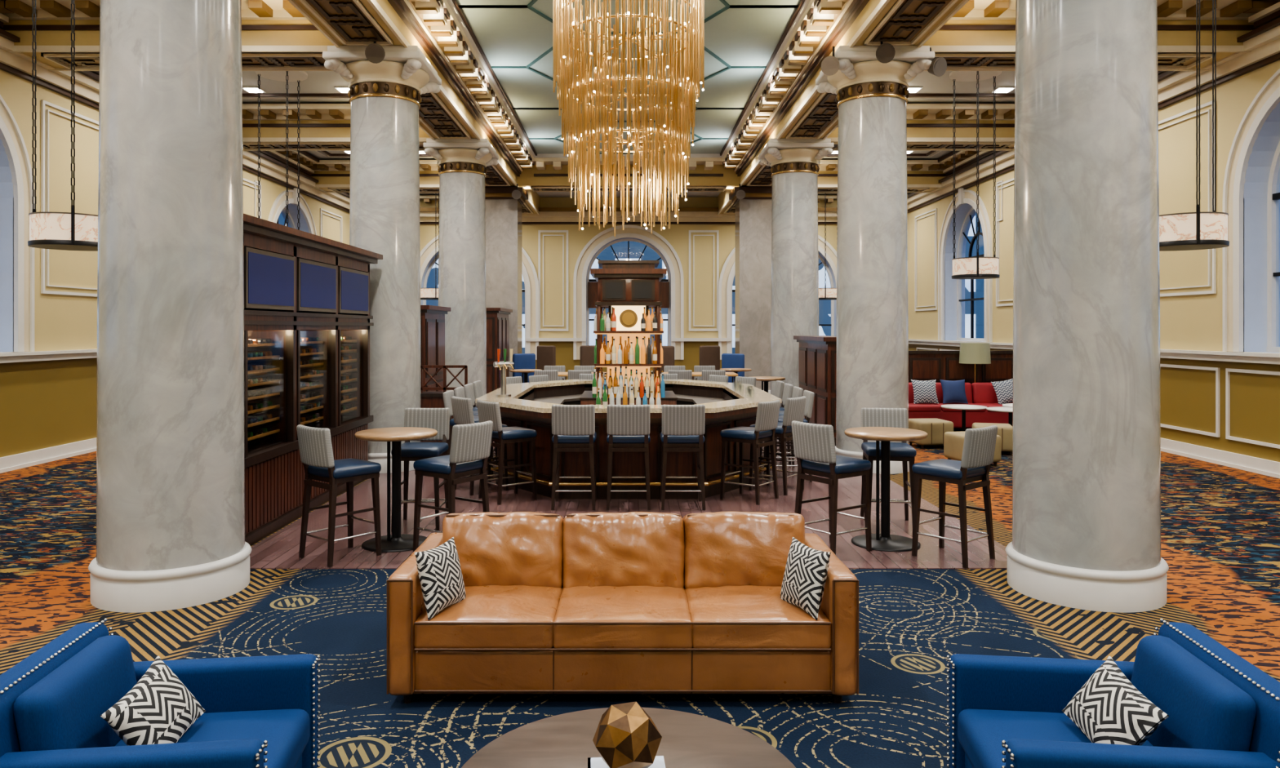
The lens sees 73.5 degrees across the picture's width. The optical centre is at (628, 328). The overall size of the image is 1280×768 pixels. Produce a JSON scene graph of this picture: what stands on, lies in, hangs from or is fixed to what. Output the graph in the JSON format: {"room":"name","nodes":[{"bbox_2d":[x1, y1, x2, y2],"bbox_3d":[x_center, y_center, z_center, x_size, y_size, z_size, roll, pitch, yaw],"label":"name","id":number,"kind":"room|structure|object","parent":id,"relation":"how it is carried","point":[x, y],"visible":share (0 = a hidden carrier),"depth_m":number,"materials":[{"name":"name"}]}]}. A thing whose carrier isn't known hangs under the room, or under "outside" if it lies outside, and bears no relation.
{"room":"hotel lobby","nodes":[
{"label":"hotel lobby","id":0,"kind":"room"},
{"bbox_2d":[0,69,349,457],"bbox_3d":[-8.775,-1.500,12.250,0.550,6.900,32.500,0,0,0],"label":"wall","id":1,"kind":"structure","parent":0,"point":[44,404],"depth_m":12.72,"materials":[{"name":"paint"}]},
{"bbox_2d":[0,437,96,473],"bbox_3d":[-8.475,1.850,12.250,0.070,0.200,32.500,0,0,0],"label":"baseboard","id":2,"kind":"structure","parent":1,"relation":"attached to","point":[10,463],"depth_m":12.45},
{"bbox_2d":[0,94,342,363],"bbox_3d":[-8.440,-1.530,12.250,0.140,4.000,32.500,0,0,0],"label":"trim","id":3,"kind":"structure","parent":1,"relation":"attached to","point":[11,135],"depth_m":12.06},
{"bbox_2d":[364,41,385,63],"bbox_3d":[-3.279,-3.582,11.083,0.248,0.342,0.231,0,0,-17],"label":"ceiling speaker","id":4,"kind":"object","parent":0,"point":[375,53],"depth_m":11.01},
{"bbox_2d":[249,436,1007,568],"bbox_3d":[0.000,1.946,17.720,6.700,0.008,21.560,0,0,0],"label":"floor","id":5,"kind":"structure","parent":0,"point":[281,549],"depth_m":8.77,"materials":[{"name":"wood"}]},
{"bbox_2d":[296,424,381,567],"bbox_3d":[-2.468,1.379,7.277,0.471,1.130,0.567,0,0,40],"label":"bar stool","id":6,"kind":"object","parent":5,"relation":"on","point":[315,446],"visible":1,"depth_m":7.16,"materials":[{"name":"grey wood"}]},
{"bbox_2d":[354,426,437,552],"bbox_3d":[-2.090,1.437,7.720,0.720,1.010,0.720,0,0,0],"label":"table","id":7,"kind":"object","parent":5,"relation":"on","point":[397,541],"visible":0.92,"depth_m":7.68,"materials":[{"name":"brown wood"}]},
{"bbox_2d":[391,408,449,530],"bbox_3d":[-2.050,1.379,8.503,0.471,1.130,0.567,0,0,0],"label":"bar stool","id":8,"kind":"object","parent":5,"relation":"on","point":[437,419],"visible":0.8,"depth_m":8.67,"materials":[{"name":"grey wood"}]},
{"bbox_2d":[421,364,467,442],"bbox_3d":[-2.850,1.257,13.200,0.760,1.370,0.460,0,0,0],"label":"stand","id":9,"kind":"object","parent":5,"relation":"on","point":[428,399],"visible":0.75,"depth_m":13.18,"materials":[{"name":"brown wood"}]},
{"bbox_2d":[413,420,493,551],"bbox_3d":[-1.524,1.379,7.505,0.567,1.130,0.471,0,0,35],"label":"bar stool","id":10,"kind":"object","parent":5,"relation":"on","point":[470,444],"visible":0.95,"depth_m":7.38,"materials":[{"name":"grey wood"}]},
{"bbox_2d":[442,390,479,455],"bbox_3d":[-2.093,1.379,11.050,0.567,1.130,0.471,0,0,0],"label":"bar stool","id":11,"kind":"object","parent":5,"relation":"on","point":[446,395],"visible":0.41,"depth_m":10.84,"materials":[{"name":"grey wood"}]},
{"bbox_2d":[463,383,477,410],"bbox_3d":[-2.093,1.379,12.450,0.567,1.130,0.471,0,0,0],"label":"bar stool","id":12,"kind":"object","parent":5,"relation":"on","point":[468,388],"visible":0.28,"depth_m":12.49,"materials":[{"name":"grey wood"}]},
{"bbox_2d":[453,386,497,472],"bbox_3d":[-2.093,1.379,11.750,0.567,1.130,0.471,0,0,0],"label":"bar stool","id":13,"kind":"object","parent":5,"relation":"on","point":[459,392],"visible":0.24,"depth_m":11.67,"materials":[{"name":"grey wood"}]},
{"bbox_2d":[472,380,483,399],"bbox_3d":[-2.093,1.379,13.150,0.567,1.130,0.471,0,0,0],"label":"bar stool","id":14,"kind":"object","parent":5,"relation":"on","point":[477,388],"visible":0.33,"depth_m":13.14,"materials":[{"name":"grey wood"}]},
{"bbox_2d":[450,395,508,495],"bbox_3d":[-1.794,1.379,10.254,0.567,1.130,0.471,0,0,-38],"label":"bar stool","id":15,"kind":"object","parent":5,"relation":"on","point":[462,408],"visible":0.41,"depth_m":10.09,"materials":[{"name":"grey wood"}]},
{"bbox_2d":[486,307,512,393],"bbox_3d":[-3.350,0.736,20.850,0.780,2.412,2.080,0,0,0],"label":"tall cabinet","id":16,"kind":"object","parent":5,"relation":"on","point":[497,318],"visible":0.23,"depth_m":19.90,"materials":[{"name":"brown wood"}]},
{"bbox_2d":[476,400,537,504],"bbox_3d":[-1.394,1.379,9.734,0.567,1.130,0.471,0,0,-38],"label":"bar stool","id":17,"kind":"object","parent":5,"relation":"on","point":[487,411],"visible":0.83,"depth_m":9.59,"materials":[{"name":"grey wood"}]},
{"bbox_2d":[512,353,535,382],"bbox_3d":[-2.507,1.294,21.510,0.680,1.295,0.625,0,0,-34],"label":"chair","id":18,"kind":"object","parent":5,"relation":"on","point":[521,361],"visible":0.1,"depth_m":21.64,"materials":[{"name":"blue fabric"}]},
{"bbox_2d":[533,369,558,381],"bbox_3d":[-1.600,1.379,16.857,0.471,1.130,0.567,0,0,0],"label":"bar stool","id":19,"kind":"object","parent":5,"relation":"on","point":[553,375],"visible":0.17,"depth_m":16.59,"materials":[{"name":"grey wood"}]},
{"bbox_2d":[536,345,566,379],"bbox_3d":[-2.206,1.220,24.489,0.680,1.445,0.625,0,0,31],"label":"chair","id":20,"kind":"object","parent":5,"relation":"on","point":[545,354],"visible":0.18,"depth_m":24.22,"materials":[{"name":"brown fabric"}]},
{"bbox_2d":[543,365,565,380],"bbox_3d":[-1.600,1.379,18.343,0.471,1.130,0.567,0,0,0],"label":"bar stool","id":21,"kind":"object","parent":5,"relation":"on","point":[559,368],"visible":0.17,"depth_m":18.56,"materials":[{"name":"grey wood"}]},
{"bbox_2d":[551,404,596,510],"bbox_3d":[-0.590,1.379,9.357,0.471,1.130,0.567,0,0,0],"label":"bar stool","id":22,"kind":"object","parent":5,"relation":"on","point":[572,425],"visible":1,"depth_m":9.14,"materials":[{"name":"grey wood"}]},
{"bbox_2d":[567,369,591,379],"bbox_3d":[-0.950,1.379,16.857,0.471,1.130,0.567,0,0,0],"label":"bar stool","id":23,"kind":"object","parent":5,"relation":"on","point":[572,375],"visible":0.21,"depth_m":16.59,"materials":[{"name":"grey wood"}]},
{"bbox_2d":[580,345,596,372],"bbox_3d":[-1.195,1.220,24.689,0.680,1.445,0.625,0,0,-25],"label":"chair","id":24,"kind":"object","parent":5,"relation":"on","point":[587,352],"visible":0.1,"depth_m":24.36,"materials":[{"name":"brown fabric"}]},
{"bbox_2d":[475,379,782,498],"bbox_3d":[0.000,1.416,12.200,3.840,1.052,5.400,0,0,0],"label":"bar","id":25,"kind":"object","parent":5,"relation":"on","point":[727,405],"visible":0.51,"depth_m":9.97,"materials":[{"name":"brown wood"}]},
{"bbox_2d":[493,348,514,397],"bbox_3d":[-1.617,0.577,11.096,0.260,0.621,0.206,0,0,-34],"label":"tap","id":26,"kind":"object","parent":25,"relation":"on","point":[502,366],"visible":1,"depth_m":11.07,"materials":[{"name":"metal"}]},
{"bbox_2d":[595,383,661,404],"bbox_3d":[0.000,0.897,10.585,0.840,0.421,0.270,0,0,0],"label":"bottles","id":27,"kind":"object","parent":25,"relation":"attached to","point":[605,399],"visible":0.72,"depth_m":10.50,"materials":[{"name":"glass"}]},
{"bbox_2d":[579,260,677,404],"bbox_3d":[0.000,0.510,12.200,1.320,2.880,1.320,0,0,0],"label":"bar shelf","id":28,"kind":"object","parent":5,"relation":"on","point":[628,288],"visible":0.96,"depth_m":11.76,"materials":[{"name":"brown wood"}]},
{"bbox_2d":[606,404,650,510],"bbox_3d":[0.000,1.379,9.357,0.471,1.130,0.567,0,0,0],"label":"bar stool","id":29,"kind":"object","parent":5,"relation":"on","point":[628,425],"visible":1,"depth_m":9.14,"materials":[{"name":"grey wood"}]},
{"bbox_2d":[653,346,674,373],"bbox_3d":[1.095,1.220,24.189,0.680,1.445,0.625,0,0,25],"label":"chair","id":30,"kind":"object","parent":5,"relation":"on","point":[668,351],"visible":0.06,"depth_m":23.85,"materials":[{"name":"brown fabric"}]},
{"bbox_2d":[668,369,692,379],"bbox_3d":[1.000,1.379,16.857,0.471,1.130,0.567,0,0,0],"label":"bar stool","id":31,"kind":"object","parent":5,"relation":"on","point":[682,375],"visible":0.2,"depth_m":16.59,"materials":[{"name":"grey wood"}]},
{"bbox_2d":[659,404,705,510],"bbox_3d":[0.585,1.379,9.357,0.471,1.130,0.567,0,0,0],"label":"bar stool","id":32,"kind":"object","parent":5,"relation":"on","point":[682,425],"visible":1,"depth_m":9.14,"materials":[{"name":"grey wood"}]},
{"bbox_2d":[693,365,715,380],"bbox_3d":[1.650,1.379,18.343,0.471,1.130,0.567,0,0,0],"label":"bar stool","id":33,"kind":"object","parent":5,"relation":"on","point":[696,368],"visible":0.27,"depth_m":18.55,"materials":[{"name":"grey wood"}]},
{"bbox_2d":[692,346,719,380],"bbox_3d":[2.204,1.220,24.388,0.680,1.445,0.625,0,0,-20],"label":"chair","id":34,"kind":"object","parent":5,"relation":"on","point":[708,355],"visible":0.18,"depth_m":24.09,"materials":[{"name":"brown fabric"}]},
{"bbox_2d":[702,369,725,381],"bbox_3d":[1.650,1.379,16.857,0.471,1.130,0.567,0,0,0],"label":"bar stool","id":35,"kind":"object","parent":5,"relation":"on","point":[705,374],"visible":0.23,"depth_m":16.59,"materials":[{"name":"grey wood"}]},
{"bbox_2d":[721,353,744,382],"bbox_3d":[2.507,1.294,21.510,0.680,1.295,0.625,0,0,34],"label":"chair","id":36,"kind":"object","parent":5,"relation":"on","point":[728,360],"visible":0.22,"depth_m":21.64,"materials":[{"name":"blue fabric"}]},
{"bbox_2d":[734,376,755,386],"bbox_3d":[1.774,1.379,14.166,0.567,1.130,0.471,0,0,-38],"label":"bar stool","id":37,"kind":"object","parent":5,"relation":"on","point":[740,380],"visible":0.2,"depth_m":14.29,"materials":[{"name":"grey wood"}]},
{"bbox_2d":[720,400,780,504],"bbox_3d":[1.394,1.379,9.733,0.567,1.130,0.471,0,0,38],"label":"bar stool","id":38,"kind":"object","parent":5,"relation":"on","point":[767,412],"visible":1,"depth_m":9.63,"materials":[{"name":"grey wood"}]},
{"bbox_2d":[728,186,772,393],"bbox_3d":[3.400,-0.880,23.100,1.240,5.640,1.240,0,0,0],"label":"column","id":39,"kind":"object","parent":5,"relation":"on","point":[753,211],"visible":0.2,"depth_m":22.63,"materials":[{"name":"stone"}]},
{"bbox_2d":[751,376,785,392],"bbox_3d":[2.600,1.437,16.200,0.720,1.010,0.720,0,0,0],"label":"table","id":40,"kind":"object","parent":5,"relation":"on","point":[766,380],"visible":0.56,"depth_m":16.16,"materials":[{"name":"brown wood"}]},
{"bbox_2d":[748,395,806,495],"bbox_3d":[1.794,1.379,10.254,0.567,1.130,0.471,0,0,38],"label":"bar stool","id":41,"kind":"object","parent":5,"relation":"on","point":[794,408],"visible":0.7,"depth_m":10.04,"materials":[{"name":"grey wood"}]},
{"bbox_2d":[773,380,784,457],"bbox_3d":[2.093,1.379,13.150,0.567,1.130,0.471,0,0,0],"label":"bar stool","id":42,"kind":"object","parent":5,"relation":"on","point":[779,388],"visible":0.23,"depth_m":13.09,"materials":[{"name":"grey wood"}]},
{"bbox_2d":[760,386,803,472],"bbox_3d":[2.093,1.379,11.750,0.567,1.130,0.471,0,0,0],"label":"bar stool","id":43,"kind":"object","parent":5,"relation":"on","point":[797,392],"visible":0.2,"depth_m":11.77,"materials":[{"name":"fabric"}]},
{"bbox_2d":[779,383,793,464],"bbox_3d":[2.093,1.379,12.450,0.567,1.130,0.471,0,0,0],"label":"bar stool","id":44,"kind":"object","parent":5,"relation":"on","point":[788,388],"visible":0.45,"depth_m":12.39,"materials":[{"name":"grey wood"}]},
{"bbox_2d":[770,390,814,482],"bbox_3d":[2.093,1.379,11.050,0.567,1.130,0.471,0,0,0],"label":"bar stool","id":45,"kind":"object","parent":5,"relation":"on","point":[810,395],"visible":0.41,"depth_m":10.84,"materials":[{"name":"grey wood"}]},
{"bbox_2d":[793,335,836,445],"bbox_3d":[3.525,1.046,15.400,0.630,1.792,2.580,0,0,0],"label":"partition","id":46,"kind":"object","parent":5,"relation":"on","point":[816,353],"visible":0.56,"depth_m":14.67,"materials":[{"name":"brown wood"}]},
{"bbox_2d":[791,420,871,555],"bbox_3d":[1.764,1.379,7.505,0.567,1.130,0.471,0,0,-35],"label":"bar stool","id":47,"kind":"object","parent":5,"relation":"on","point":[814,445],"visible":0.96,"depth_m":7.37,"materials":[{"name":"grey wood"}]},
{"bbox_2d":[844,426,927,551],"bbox_3d":[2.320,1.437,7.740,0.720,1.010,0.720,0,0,0],"label":"table","id":48,"kind":"object","parent":5,"relation":"on","point":[884,541],"visible":0.97,"depth_m":7.70,"materials":[{"name":"brown wood"}]},
{"bbox_2d":[860,408,916,524],"bbox_3d":[2.566,1.379,8.503,0.471,1.130,0.567,0,0,9],"label":"bar stool","id":49,"kind":"object","parent":5,"relation":"on","point":[903,451],"visible":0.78,"depth_m":8.63,"materials":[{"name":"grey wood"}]},
{"bbox_2d":[911,425,997,568],"bbox_3d":[2.768,1.379,7.247,0.471,1.130,0.567,0,0,-40],"label":"bar stool","id":50,"kind":"object","parent":5,"relation":"on","point":[979,445],"visible":1,"depth_m":7.13,"materials":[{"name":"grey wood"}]},
{"bbox_2d":[419,197,837,379],"bbox_3d":[0.000,-1.500,28.775,17.000,6.900,0.550,0,0,0],"label":"wall","id":51,"kind":"structure","parent":0,"point":[677,235],"depth_m":28.50,"materials":[{"name":"paint"}]},
{"bbox_2d":[422,253,525,353],"bbox_3d":[-5.150,-0.975,28.850,3.500,4.050,0.120,0,0,0],"label":"window","id":52,"kind":"structure","parent":51,"relation":"in","point":[433,263],"depth_m":28.80,"materials":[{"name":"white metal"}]},
{"bbox_2d":[420,224,836,359],"bbox_3d":[0.000,-1.190,28.445,17.000,4.480,0.130,0,0,0],"label":"trim","id":53,"kind":"structure","parent":51,"relation":"attached to","point":[532,282],"depth_m":28.47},
{"bbox_2d":[586,238,670,346],"bbox_3d":[0.000,-0.980,28.820,2.820,4.060,0.180,0,0,0],"label":"window","id":54,"kind":"structure","parent":51,"relation":"in","point":[592,284],"depth_m":28.80,"materials":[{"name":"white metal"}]},
{"bbox_2d":[731,253,834,353],"bbox_3d":[5.150,-0.975,28.850,3.500,4.050,0.120,0,0,0],"label":"window","id":55,"kind":"structure","parent":51,"relation":"in","point":[820,259],"depth_m":28.80,"materials":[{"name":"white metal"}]},
{"bbox_2d":[241,0,1015,197],"bbox_3d":[0.000,-4.475,12.250,17.000,0.250,32.500,0,0,0],"label":"ceiling","id":56,"kind":"structure","parent":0,"point":[507,37],"depth_m":15.07,"materials":[{"name":"beige paint"}]},
{"bbox_2d":[0,0,1257,214],"bbox_3d":[0.000,-4.125,12.250,17.000,0.850,32.500,0,0,0],"label":"ceiling","id":57,"kind":"structure","parent":0,"point":[282,42],"depth_m":11.84,"materials":[{"name":"paint"}]},
{"bbox_2d":[27,0,97,251],"bbox_3d":[-5.970,-2.632,9.185,0.840,3.545,0.840,0,0,0],"label":"pendant light","id":58,"kind":"object","parent":57,"relation":"hanging from","point":[64,231],"visible":0.68,"depth_m":8.89,"materials":[{"name":"beige"}]},
{"bbox_2d":[255,71,307,230],"bbox_3d":[-5.970,-2.632,14.755,0.840,3.545,0.840,0,0,0],"label":"pendant light","id":59,"kind":"object","parent":57,"relation":"hanging from","point":[282,76],"visible":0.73,"depth_m":14.72,"materials":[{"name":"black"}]},
{"bbox_2d":[420,192,439,300],"bbox_3d":[-5.970,-2.632,25.900,0.840,3.545,0.840,0,0,0],"label":"pendant light","id":60,"kind":"object","parent":57,"relation":"hanging from","point":[426,294],"visible":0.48,"depth_m":25.59,"materials":[{"name":"beige"}]},
{"bbox_2d":[552,0,704,236],"bbox_3d":[-0.004,-2.764,9.201,1.654,3.471,1.657,0,0,-22],"label":"chandelier","id":61,"kind":"object","parent":57,"relation":"hanging from","point":[584,149],"visible":1,"depth_m":8.71,"materials":[{"name":"gold metal"}]},
{"bbox_2d":[459,0,797,155],"bbox_3d":[0.000,-4.490,9.185,4.720,0.030,27.895,0,0,0],"label":"trim","id":62,"kind":"structure","parent":57,"relation":"attached to","point":[532,2],"depth_m":14.26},
{"bbox_2d":[0,0,1279,224],"bbox_3d":[0.000,-3.985,12.250,17.000,1.070,32.500,0,0,0],"label":"ceiling beam","id":63,"kind":"structure","parent":57,"relation":"attached to","point":[442,28],"depth_m":15.12,"materials":[{"name":"gold metal"}]},
{"bbox_2d":[818,192,837,300],"bbox_3d":[5.970,-2.632,25.900,0.840,3.545,0.840,0,0,-9],"label":"pendant light","id":64,"kind":"object","parent":57,"relation":"hanging from","point":[824,294],"visible":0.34,"depth_m":25.54,"materials":[{"name":"beige"}]},
{"bbox_2d":[949,71,1001,279],"bbox_3d":[5.970,-2.632,14.755,0.840,3.545,0.840,0,0,-9],"label":"pendant light","id":65,"kind":"object","parent":57,"relation":"hanging from","point":[966,268],"visible":0.98,"depth_m":14.60,"materials":[{"name":"beige"}]},
{"bbox_2d":[1159,0,1229,251],"bbox_3d":[5.970,-2.632,9.185,0.840,3.545,0.840,0,0,-9],"label":"pendant light","id":66,"kind":"object","parent":57,"relation":"hanging from","point":[1197,230],"visible":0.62,"depth_m":8.88,"materials":[{"name":"beige"}]},
{"bbox_2d":[0,428,1279,767],"bbox_3d":[0.000,2.000,12.250,17.000,0.100,32.500,0,0,0],"label":"floor","id":67,"kind":"structure","parent":0,"point":[1220,524],"depth_m":5.66,"materials":[{"name":"carpet"}]},
{"bbox_2d":[0,617,319,767],"bbox_3d":[-1.679,1.550,3.056,0.934,0.799,0.856,0,0,-7],"label":"armchair","id":68,"kind":"object","parent":67,"relation":"on","point":[262,712],"visible":0.91,"depth_m":3.06,"materials":[{"name":"blue fabric"}]},
{"bbox_2d":[100,655,206,745],"bbox_3d":[-1.680,1.370,3.050,0.186,0.292,0.392,0,0,-2],"label":"throw pillow","id":69,"kind":"object","parent":68,"relation":"on","point":[159,708],"visible":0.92,"depth_m":3.00,"materials":[{"name":"fabric"}]},
{"bbox_2d":[88,0,252,613],"bbox_3d":[-3.400,-0.900,6.400,1.302,5.700,1.302,0,0,0],"label":"marble column","id":70,"kind":"structure","parent":67,"relation":"on","point":[171,412],"depth_m":5.99,"materials":[{"name":"grey stone"}]},
{"bbox_2d":[243,213,382,546],"bbox_3d":[-3.645,0.490,9.190,0.770,2.920,4.380,0,0,0],"label":"display cabinet","id":71,"kind":"object","parent":67,"relation":"on","point":[307,317],"visible":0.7,"depth_m":8.76,"materials":[{"name":"brown wood"}]},
{"bbox_2d":[322,45,441,473],"bbox_3d":[-3.400,-0.900,11.970,1.302,5.700,1.302,0,0,0],"label":"marble column","id":72,"kind":"structure","parent":67,"relation":"on","point":[384,96],"depth_m":11.55,"materials":[{"name":"grey stone"}]},
{"bbox_2d":[420,305,450,391],"bbox_3d":[-3.525,0.786,14.650,0.630,2.312,1.680,0,0,0],"label":"tall cabinet","id":73,"kind":"object","parent":67,"relation":"on","point":[432,317],"visible":0.19,"depth_m":14.36,"materials":[{"name":"brown wood"}]},
{"bbox_2d":[422,138,498,408],"bbox_3d":[-3.400,-0.900,17.540,1.302,5.700,1.302,0,0,0],"label":"marble column","id":74,"kind":"structure","parent":67,"relation":"on","point":[462,163],"depth_m":17.11,"materials":[{"name":"grey stone"}]},
{"bbox_2d":[484,186,528,377],"bbox_3d":[-3.400,-0.880,23.100,1.240,5.640,1.240,0,0,0],"label":"column","id":75,"kind":"object","parent":67,"relation":"on","point":[503,211],"visible":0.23,"depth_m":22.63,"materials":[{"name":"stone"}]},
{"bbox_2d":[386,511,858,703],"bbox_3d":[-0.030,1.520,4.858,2.427,0.859,0.966,0,0,0],"label":"leather sofa","id":76,"kind":"object","parent":67,"relation":"on","point":[596,602],"visible":0.88,"depth_m":4.42,"materials":[{"name":"brown leather"}]},
{"bbox_2d":[414,537,466,620],"bbox_3d":[-1.000,1.330,4.580,0.153,0.342,0.352,0,0,23],"label":"throw pillow","id":77,"kind":"object","parent":76,"relation":"on","point":[439,570],"visible":0.99,"depth_m":4.49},
{"bbox_2d":[780,537,831,620],"bbox_3d":[0.940,1.330,4.580,0.153,0.342,0.352,0,0,-20],"label":"throw pillow","id":78,"kind":"object","parent":76,"relation":"on","point":[805,575],"visible":1,"depth_m":4.49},
{"bbox_2d":[461,706,795,767],"bbox_3d":[0.000,1.739,2.860,1.200,0.427,1.200,0,0,0],"label":"coffee table","id":79,"kind":"object","parent":67,"relation":"on","point":[688,740],"visible":0.86,"depth_m":3.14,"materials":[{"name":"brown wood"}]},
{"bbox_2d":[587,755,665,767],"bbox_3d":[-0.005,1.497,2.840,0.260,0.054,0.200,0,0,-3],"label":"book","id":80,"kind":"object","parent":79,"relation":"on","point":[659,762],"visible":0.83,"depth_m":2.89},
{"bbox_2d":[592,701,662,767],"bbox_3d":[-0.005,1.360,2.840,0.220,0.221,0.207,0,0,31],"label":"sculpture","id":81,"kind":"object","parent":80,"relation":"on","point":[626,736],"visible":1,"depth_m":2.77,"materials":[{"name":"gold metal"}]},
{"bbox_2d":[758,138,834,408],"bbox_3d":[3.400,-0.900,17.540,1.302,5.700,1.302,0,0,0],"label":"marble column","id":82,"kind":"structure","parent":67,"relation":"on","point":[793,163],"depth_m":17.12,"materials":[{"name":"grey stone"}]},
{"bbox_2d":[815,45,934,474],"bbox_3d":[3.400,-0.900,11.970,1.302,5.700,1.302,0,0,0],"label":"marble column","id":83,"kind":"structure","parent":67,"relation":"on","point":[872,347],"depth_m":11.55,"materials":[{"name":"grey stone"}]},
{"bbox_2d":[821,46,839,75],"bbox_3d":[2.686,-3.541,11.338,0.248,0.421,0.231,0,0,29],"label":"ceiling speaker","id":84,"kind":"object","parent":83,"relation":"attached to","point":[830,65],"visible":1,"depth_m":11.28,"materials":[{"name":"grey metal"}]},
{"bbox_2d":[908,417,953,448],"bbox_3d":[4.950,1.730,14.097,0.580,0.440,0.586,0,0,-6],"label":"ottoman","id":85,"kind":"object","parent":67,"relation":"on","point":[935,428],"visible":0.62,"depth_m":13.82,"materials":[{"name":"beige fabric"}]},
{"bbox_2d":[908,351,1013,383],"bbox_3d":[6.550,1.200,17.060,3.780,1.500,0.200,0,0,0],"label":"wall","id":86,"kind":"structure","parent":67,"relation":"on","point":[923,366],"depth_m":16.96,"materials":[{"name":"brown wood"}]},
{"bbox_2d":[908,382,1013,428],"bbox_3d":[6.643,1.499,15.400,3.505,0.902,2.400,0,0,0],"label":"sofa","id":87,"kind":"object","parent":67,"relation":"on","point":[984,394],"visible":0.2,"depth_m":15.80,"materials":[{"name":"red fabric"}]},
{"bbox_2d":[911,379,938,404],"bbox_3d":[5.600,1.200,16.200,0.474,0.448,0.224,0,0,0],"label":"throw pillow","id":88,"kind":"object","parent":87,"relation":"on","point":[925,391],"visible":1,"depth_m":16.13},
{"bbox_2d":[939,379,968,404],"bbox_3d":[6.150,1.200,16.200,0.474,0.448,0.224,0,0,0],"label":"throw pillow","id":89,"kind":"object","parent":87,"relation":"on","point":[953,391],"visible":1,"depth_m":16.13,"materials":[{"name":"blue fabric"}]},
{"bbox_2d":[991,378,1013,404],"bbox_3d":[7.150,1.200,16.200,0.531,0.518,0.232,0,0,-7],"label":"throw pillow","id":90,"kind":"object","parent":87,"relation":"on","point":[1003,389],"visible":0.73,"depth_m":16.14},
{"bbox_2d":[941,404,986,431],"bbox_3d":[5.750,1.645,14.700,0.740,0.610,0.740,0,0,0],"label":"side table","id":91,"kind":"object","parent":67,"relation":"on","point":[955,406],"visible":0.66,"depth_m":14.67,"materials":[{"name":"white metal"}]},
{"bbox_2d":[943,431,1001,466],"bbox_3d":[4.931,1.730,12.297,0.580,0.440,0.586,0,0,-11],"label":"ottoman","id":92,"kind":"object","parent":67,"relation":"on","point":[953,442],"visible":0.43,"depth_m":12.18,"materials":[{"name":"beige fabric"}]},
{"bbox_2d":[959,342,991,382],"bbox_3d":[6.780,1.120,16.780,0.580,1.660,0.580,0,0,0],"label":"floor lamp","id":93,"kind":"object","parent":67,"relation":"on","point":[974,353],"visible":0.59,"depth_m":16.55,"materials":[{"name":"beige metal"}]},
{"bbox_2d":[972,422,1012,455],"bbox_3d":[5.699,1.730,13.397,0.580,0.440,0.586,0,0,17],"label":"ottoman","id":94,"kind":"object","parent":67,"relation":"on","point":[1004,431],"visible":0.42,"depth_m":13.09,"materials":[{"name":"beige fabric"}]},
{"bbox_2d":[986,406,1013,426],"bbox_3d":[6.350,1.645,14.250,0.740,0.610,0.740,0,0,0],"label":"side table","id":95,"kind":"object","parent":67,"relation":"on","point":[1001,409],"visible":0.45,"depth_m":14.22,"materials":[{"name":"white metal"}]},
{"bbox_2d":[1004,0,1168,613],"bbox_3d":[3.400,-0.900,6.400,1.302,5.700,1.302,0,0,0],"label":"marble column","id":96,"kind":"structure","parent":67,"relation":"on","point":[1086,411],"depth_m":5.99,"materials":[{"name":"grey stone"}]},
{"bbox_2d":[946,617,1279,767],"bbox_3d":[1.719,1.550,3.056,0.934,0.799,0.856,0,0,7],"label":"armchair","id":97,"kind":"object","parent":67,"relation":"on","point":[1223,710],"visible":0.92,"depth_m":3.05,"materials":[{"name":"blue fabric"}]},
{"bbox_2d":[1061,655,1168,745],"bbox_3d":[1.720,1.370,3.050,0.188,0.292,0.389,0,0,3],"label":"throw pillow","id":98,"kind":"object","parent":97,"relation":"on","point":[1108,708],"visible":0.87,"depth_m":3.00,"materials":[{"name":"fabric"}]},
{"bbox_2d":[875,41,895,63],"bbox_3d":[3.300,-3.582,11.079,0.248,0.342,0.231,0,0,0],"label":"ceiling speaker","id":99,"kind":"object","parent":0,"point":[885,53],"depth_m":11.01},
{"bbox_2d":[927,47,946,76],"bbox_3d":[4.084,-3.541,11.388,0.248,0.421,0.231,0,0,-29],"label":"ceiling speaker","id":100,"kind":"object","parent":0,"point":[938,67],"depth_m":11.32},
{"bbox_2d":[907,60,1279,462],"bbox_3d":[8.775,-1.500,12.250,0.550,6.900,32.500,0,0,0],"label":"wall","id":101,"kind":"structure","parent":0,"point":[1193,322],"depth_m":12.85,"materials":[{"name":"paint"}]},
{"bbox_2d":[956,207,983,341],"bbox_3d":[8.880,-1.410,21.700,0.120,3.480,2.700,0,0,0],"label":"window","id":102,"kind":"structure","parent":101,"relation":"in","point":[971,211],"depth_m":22.48,"materials":[{"name":"blue glass"}]},
{"bbox_2d":[908,68,1279,448],"bbox_3d":[8.440,-0.980,12.250,0.140,5.100,32.500,0,0,0],"label":"trim","id":103,"kind":"structure","parent":101,"relation":"attached to","point":[1267,99],"depth_m":12.13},
{"bbox_2d":[1160,437,1279,478],"bbox_3d":[8.475,1.850,12.250,0.070,0.200,32.500,0,0,0],"label":"baseboard","id":104,"kind":"structure","parent":101,"relation":"attached to","point":[1246,463],"depth_m":12.19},
{"bbox_2d":[1266,141,1279,352],"bbox_3d":[8.880,-1.410,10.500,0.120,3.480,2.700,0,0,0],"label":"window","id":105,"kind":"structure","parent":101,"relation":"in","point":[1273,194],"depth_m":11.77,"materials":[{"name":"blue glass"}]},
{"label":"outside","id":106,"kind":"structure","parent":0,"visible":0},
{"bbox_3d":[0.000,2.160,16.500,60.000,0.180,57.000,0,0,0],"label":"street","id":107,"kind":"object","parent":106,"visible":0},
{"bbox_2d":[278,213,983,353],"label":"windows","id":108,"kind":"structure","parent":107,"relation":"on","point":[620,249],"depth_m":40.00,"materials":[{"name":"glass"}]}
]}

